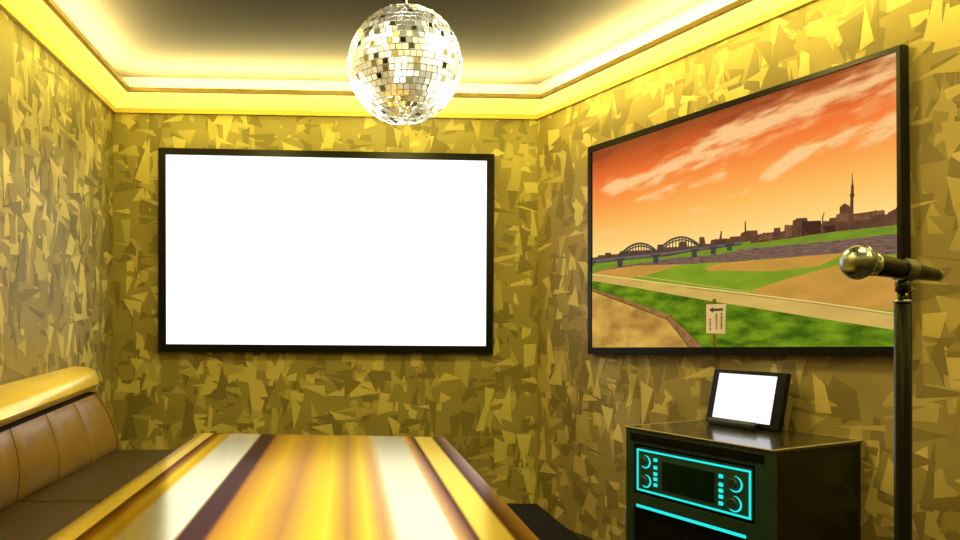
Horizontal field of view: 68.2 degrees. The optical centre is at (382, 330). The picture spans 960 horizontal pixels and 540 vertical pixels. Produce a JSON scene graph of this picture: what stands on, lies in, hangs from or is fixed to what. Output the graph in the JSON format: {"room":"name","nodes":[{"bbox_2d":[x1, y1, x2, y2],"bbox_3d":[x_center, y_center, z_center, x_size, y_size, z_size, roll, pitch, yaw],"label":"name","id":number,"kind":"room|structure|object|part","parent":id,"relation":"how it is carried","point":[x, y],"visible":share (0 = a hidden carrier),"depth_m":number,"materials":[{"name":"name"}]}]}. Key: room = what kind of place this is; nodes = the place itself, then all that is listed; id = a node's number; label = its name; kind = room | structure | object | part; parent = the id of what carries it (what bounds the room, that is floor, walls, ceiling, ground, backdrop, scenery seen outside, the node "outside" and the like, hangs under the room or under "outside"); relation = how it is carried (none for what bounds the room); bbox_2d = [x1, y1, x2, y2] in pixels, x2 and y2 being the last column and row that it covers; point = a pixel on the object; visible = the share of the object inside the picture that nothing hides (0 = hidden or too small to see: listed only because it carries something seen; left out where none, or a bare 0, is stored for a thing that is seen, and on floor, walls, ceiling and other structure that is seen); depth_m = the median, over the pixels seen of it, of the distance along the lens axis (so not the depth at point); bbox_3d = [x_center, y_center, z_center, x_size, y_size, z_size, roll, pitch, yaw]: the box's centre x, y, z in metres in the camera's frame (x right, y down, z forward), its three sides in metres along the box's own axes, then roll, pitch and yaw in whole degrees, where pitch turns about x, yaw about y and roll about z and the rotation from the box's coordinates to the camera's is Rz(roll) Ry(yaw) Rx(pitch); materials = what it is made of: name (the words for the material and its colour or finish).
{"room":"entertainment venue","nodes":[
{"label":"entertainment venue","id":0,"kind":"room"},
{"bbox_2d":[0,9,112,418],"bbox_3d":[-1.528,-0.180,1.433,0.122,2.660,5.479,0,0,-3],"label":"wall","id":1,"kind":"structure","parent":0,"point":[56,137],"depth_m":3.30,"materials":[{"name":"gold paper"}]},
{"bbox_2d":[0,0,115,112],"bbox_3d":[-1.458,-1.311,1.437,0.022,0.028,5.479,0,0,-3],"label":"trim","id":2,"kind":"structure","parent":1,"relation":"attached to","point":[4,5],"depth_m":3.27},
{"bbox_2d":[5,0,126,106],"bbox_3d":[-1.380,-1.335,1.441,0.178,0.020,5.479,0,0,-3],"label":"crown molding","id":3,"kind":"structure","parent":1,"relation":"attached to","point":[36,13],"depth_m":3.25,"materials":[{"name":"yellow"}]},
{"bbox_2d":[43,0,129,91],"bbox_3d":[-1.279,-1.333,1.426,0.022,0.022,4.902,0,0,-3],"label":"trim","id":4,"kind":"structure","parent":1,"relation":"attached to","point":[52,5],"depth_m":3.21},
{"bbox_2d":[113,113,537,503],"bbox_3d":[-0.331,-0.180,4.298,2.566,2.660,0.122,0,0,-3],"label":"wall","id":5,"kind":"structure","parent":0,"point":[485,406],"depth_m":4.24,"materials":[{"name":"gold paper"}]},
{"bbox_2d":[115,108,536,119],"bbox_3d":[-0.327,-1.311,4.228,2.566,0.028,0.022,0,0,-3],"label":"trim","id":6,"kind":"structure","parent":5,"relation":"attached to","point":[118,110],"depth_m":4.21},
{"bbox_2d":[158,148,494,353],"bbox_3d":[-0.328,-0.474,4.214,2.016,1.228,0.041,0,0,-3],"label":"wall screen","id":7,"kind":"object","parent":5,"relation":"attached to","point":[260,251],"visible":1,"depth_m":4.20,"materials":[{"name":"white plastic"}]},
{"bbox_2d":[115,92,541,113],"bbox_3d":[-0.320,-1.335,4.085,2.566,0.020,0.308,0,0,-3],"label":"crown molding","id":8,"kind":"structure","parent":5,"relation":"attached to","point":[130,99],"depth_m":4.06,"materials":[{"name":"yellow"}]},
{"bbox_2d":[122,77,536,93],"bbox_3d":[-0.328,-1.427,4.233,2.566,0.165,0.012,0,0,-3],"label":"trim","id":9,"kind":"structure","parent":5,"relation":"attached to","point":[131,81],"depth_m":4.21,"materials":[{"name":"paint"}]},
{"bbox_2d":[129,87,540,98],"bbox_3d":[-0.254,-1.333,3.923,2.324,0.022,0.022,0,0,-3],"label":"trim","id":10,"kind":"structure","parent":5,"relation":"attached to","point":[132,89],"depth_m":3.90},
{"bbox_2d":[53,0,705,84],"bbox_3d":[1.026,-1.560,1.503,5.270,0.100,5.606,0,0,0],"label":"ceiling","id":11,"kind":"structure","parent":0,"point":[522,42],"depth_m":3.54,"materials":[{"name":"white paint"}]},
{"bbox_2d":[347,0,461,124],"bbox_3d":[0.068,-1.082,2.200,0.357,0.856,0.359,0,0,-9],"label":"ball","id":12,"kind":"object","parent":11,"relation":"hanging from","point":[404,60],"visible":1,"depth_m":2.07,"materials":[{"name":"metal"}]},
{"bbox_2d":[570,530,593,539],"bbox_3d":[1.026,1.200,1.503,5.270,0.100,5.606,0,0,0],"label":"floor","id":13,"kind":"structure","parent":0,"point":[582,537],"depth_m":3.92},
{"bbox_2d":[0,366,174,539],"bbox_3d":[-1.119,0.663,2.264,0.759,0.973,2.566,0,0,-3],"label":"sofa","id":14,"kind":"object","parent":13,"relation":"on","point":[61,455],"visible":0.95,"depth_m":2.70,"materials":[{"name":"brown leather"}]},
{"bbox_3d":[-1.262,0.473,2.265,0.051,0.263,0.357,0,0,-5],"label":"backrest panel","id":15,"kind":"part","parent":14,"relation":"part of","materials":[{"name":"beige leather"}]},
{"bbox_3d":[-1.295,0.468,2.626,0.064,0.271,0.361,0,0,-8],"label":"backrest panel","id":16,"kind":"part","parent":14,"relation":"part of","materials":[{"name":"beige leather"}]},
{"bbox_2d":[0,503,97,539],"bbox_3d":[-0.996,0.664,1.904,0.603,0.140,1.076,0,0,0],"label":"seat cushion","id":17,"kind":"object","parent":14,"relation":"on","point":[18,521],"depth_m":2.22,"materials":[{"name":"brown leather"}]},
{"bbox_3d":[-1.331,0.464,2.986,0.087,0.280,0.364,0,0,-8],"label":"backrest panel","id":18,"kind":"part","parent":14,"relation":"part of","materials":[{"name":"beige leather"}]},
{"bbox_2d":[16,450,174,502],"bbox_3d":[-1.051,0.664,2.984,0.604,0.140,1.076,0,0,0],"label":"seat cushion","id":19,"kind":"object","parent":14,"relation":"on","point":[104,474],"depth_m":2.82,"materials":[{"name":"brown leather"}]},
{"bbox_3d":[-1.367,0.459,3.346,0.113,0.289,0.368,0,0,-8],"label":"backrest panel","id":20,"kind":"part","parent":14,"relation":"part of","materials":[{"name":"beige leather"}]},
{"bbox_3d":[-1.441,0.478,3.519,0.243,0.351,0.014,0,0,0],"label":"panel","id":21,"kind":"part","parent":14,"relation":"part of","materials":[{"name":"beige leather"}]},
{"bbox_2d":[46,433,538,539],"bbox_3d":[-0.213,0.790,1.975,1.126,0.720,1.966,0,0,0],"label":"table","id":22,"kind":"object","parent":13,"relation":"on","point":[214,486],"visible":1,"depth_m":1.81,"materials":[{"name":"gold metal"}]},
{"bbox_2d":[507,504,580,539],"bbox_3d":[0.431,0.900,1.973,0.418,0.500,1.384,0,0,-5],"label":"bench","id":23,"kind":"object","parent":13,"relation":"on","point":[540,522],"visible":0.14,"depth_m":2.36,"materials":[{"name":"black leather"}]},
{"bbox_2d":[625,419,862,539],"bbox_3d":[1.400,0.777,2.784,0.514,0.747,0.670,0,0,-26],"label":"machine","id":24,"kind":"object","parent":13,"relation":"on","point":[695,479],"visible":0.99,"depth_m":2.57,"materials":[{"name":"black paint"}]},
{"bbox_3d":[1.076,0.617,2.886,0.018,0.038,0.038,0,0,-26],"label":"knob","id":25,"kind":"part","parent":24,"relation":"part of","materials":[{"name":"black plastic"}]},
{"bbox_3d":[1.074,0.538,2.889,0.018,0.038,0.038,0,0,-26],"label":"knob","id":26,"kind":"part","parent":24,"relation":"part of","materials":[{"name":"black plastic"}]},
{"bbox_2d":[636,504,745,538],"bbox_3d":[1.167,0.725,2.691,0.004,0.012,0.506,0,0,-26],"label":"light","id":27,"kind":"object","parent":24,"relation":"on","point":[681,517],"depth_m":2.67,"materials":[{"name":"teal plastic"}]},
{"bbox_3d":[1.191,0.916,2.694,0.018,0.360,0.549,0,0,-26],"label":"panel","id":28,"kind":"part","parent":24,"relation":"part of","materials":[{"name":"black paint"}]},
{"bbox_2d":[637,448,750,519],"bbox_3d":[1.177,0.577,2.693,0.003,0.173,0.525,0,0,-26],"label":"light","id":29,"kind":"object","parent":24,"relation":"attached to","point":[719,488],"depth_m":2.66,"materials":[{"name":"teal plastic"}]},
{"bbox_3d":[1.184,0.574,2.691,0.008,0.185,0.529,0,0,-26],"label":"control panel","id":30,"kind":"part","parent":24,"relation":"part of","materials":[{"name":"black plastic"}]},
{"bbox_3d":[1.174,0.441,2.675,0.004,0.034,0.608,0,0,-26],"label":"rail","id":31,"kind":"part","parent":24,"relation":"part of","materials":[{"name":"black metal"}]},
{"bbox_3d":[1.190,0.784,2.683,0.314,0.732,0.607,0,0,0],"label":"frame","id":32,"kind":"part","parent":24,"relation":"part of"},
{"bbox_3d":[1.255,0.620,2.515,0.018,0.042,0.042,0,0,-26],"label":"knob","id":33,"kind":"part","parent":24,"relation":"part of","materials":[{"name":"black plastic"}]},
{"bbox_3d":[1.256,0.549,2.512,0.018,0.042,0.042,0,0,-26],"label":"knob","id":34,"kind":"part","parent":24,"relation":"part of","materials":[{"name":"black plastic"}]},
{"bbox_2d":[707,416,763,430],"bbox_3d":[1.512,0.330,2.941,0.162,0.148,0.231,0,0,-22],"label":"cradle","id":35,"kind":"object","parent":24,"relation":"on","point":[716,421],"visible":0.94,"depth_m":2.89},
{"bbox_3d":[1.516,0.403,2.946,0.150,0.002,0.215,0,0,-22],"label":"foot plate","id":36,"kind":"part","parent":35,"relation":"part of","materials":[{"name":"black plastic"}]},
{"bbox_2d":[706,369,790,432],"bbox_3d":[1.518,0.283,2.925,0.076,0.233,0.356,0,0,-22],"label":"tablet","id":37,"kind":"object","parent":35,"relation":"on","point":[759,397],"visible":0.84,"depth_m":2.89,"materials":[{"name":"white glass"}]},
{"bbox_3d":[1.505,0.278,2.923,0.045,0.191,0.279,0,0,-22],"label":"screen panel","id":38,"kind":"part","parent":37,"relation":"part of","materials":[{"name":"white glass"}]},
{"bbox_2d":[892,258,920,539],"bbox_3d":[0.911,0.511,1.226,0.280,1.277,0.280,0,0,0],"label":"microphone stand","id":39,"kind":"object","parent":13,"relation":"on","point":[902,306],"visible":0.92,"depth_m":1.22,"materials":[{"name":"grey metal"}]},
{"bbox_2d":[839,244,943,280],"bbox_3d":[0.887,-0.118,1.228,0.210,0.061,0.061,0,0,-22],"label":"microphone","id":40,"kind":"object","parent":39,"relation":"on","point":[860,261],"visible":1,"depth_m":1.19,"materials":[{"name":"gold metal"}]},
{"bbox_2d":[839,244,879,279],"bbox_3d":[0.817,-0.118,1.200,0.060,0.061,0.060,0,0,0],"label":"grille","id":41,"kind":"object","parent":40,"relation":"attached to","point":[860,261],"depth_m":1.18,"materials":[{"name":"gold metal"}]},
{"bbox_3d":[0.916,-0.111,1.225,0.147,0.045,0.038,0,0,-13],"label":"handle","id":42,"kind":"part","parent":40,"relation":"part of","materials":[{"name":"metal"}]},
{"bbox_2d":[538,0,959,539],"bbox_3d":[2.360,-0.180,1.529,0.122,2.660,6.226,0,0,-26],"label":"wall","id":43,"kind":"structure","parent":0,"point":[586,402],"depth_m":2.87,"materials":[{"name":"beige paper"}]},
{"bbox_2d":[537,0,735,93],"bbox_3d":[2.302,-1.427,1.500,0.012,0.165,6.226,0,0,-26],"label":"trim","id":44,"kind":"structure","parent":43,"relation":"attached to","point":[706,7],"depth_m":3.57,"materials":[{"name":"paint"}]},
{"bbox_2d":[540,0,753,98],"bbox_3d":[2.107,-1.333,1.482,0.022,0.022,5.572,0,0,-26],"label":"trim","id":45,"kind":"structure","parent":43,"relation":"attached to","point":[736,4],"depth_m":3.25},
{"bbox_2d":[538,0,794,113],"bbox_3d":[2.227,-1.335,1.464,0.178,0.020,6.226,0,0,-26],"label":"crown molding","id":46,"kind":"structure","parent":43,"relation":"attached to","point":[749,11],"depth_m":3.28,"materials":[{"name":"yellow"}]},
{"bbox_2d":[537,0,817,119],"bbox_3d":[2.297,-1.311,1.498,0.022,0.028,6.226,0,0,-26],"label":"trim","id":47,"kind":"structure","parent":43,"relation":"attached to","point":[796,4],"depth_m":3.28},
{"bbox_2d":[587,44,910,356],"bbox_3d":[1.482,-0.441,3.150,0.046,1.140,1.589,0,0,-26],"label":"wall display","id":48,"kind":"object","parent":43,"relation":"attached to","point":[723,229],"visible":1,"depth_m":2.92,"materials":[{"name":"black gloss plastic"},{"name":"glowing screen"}]}
]}

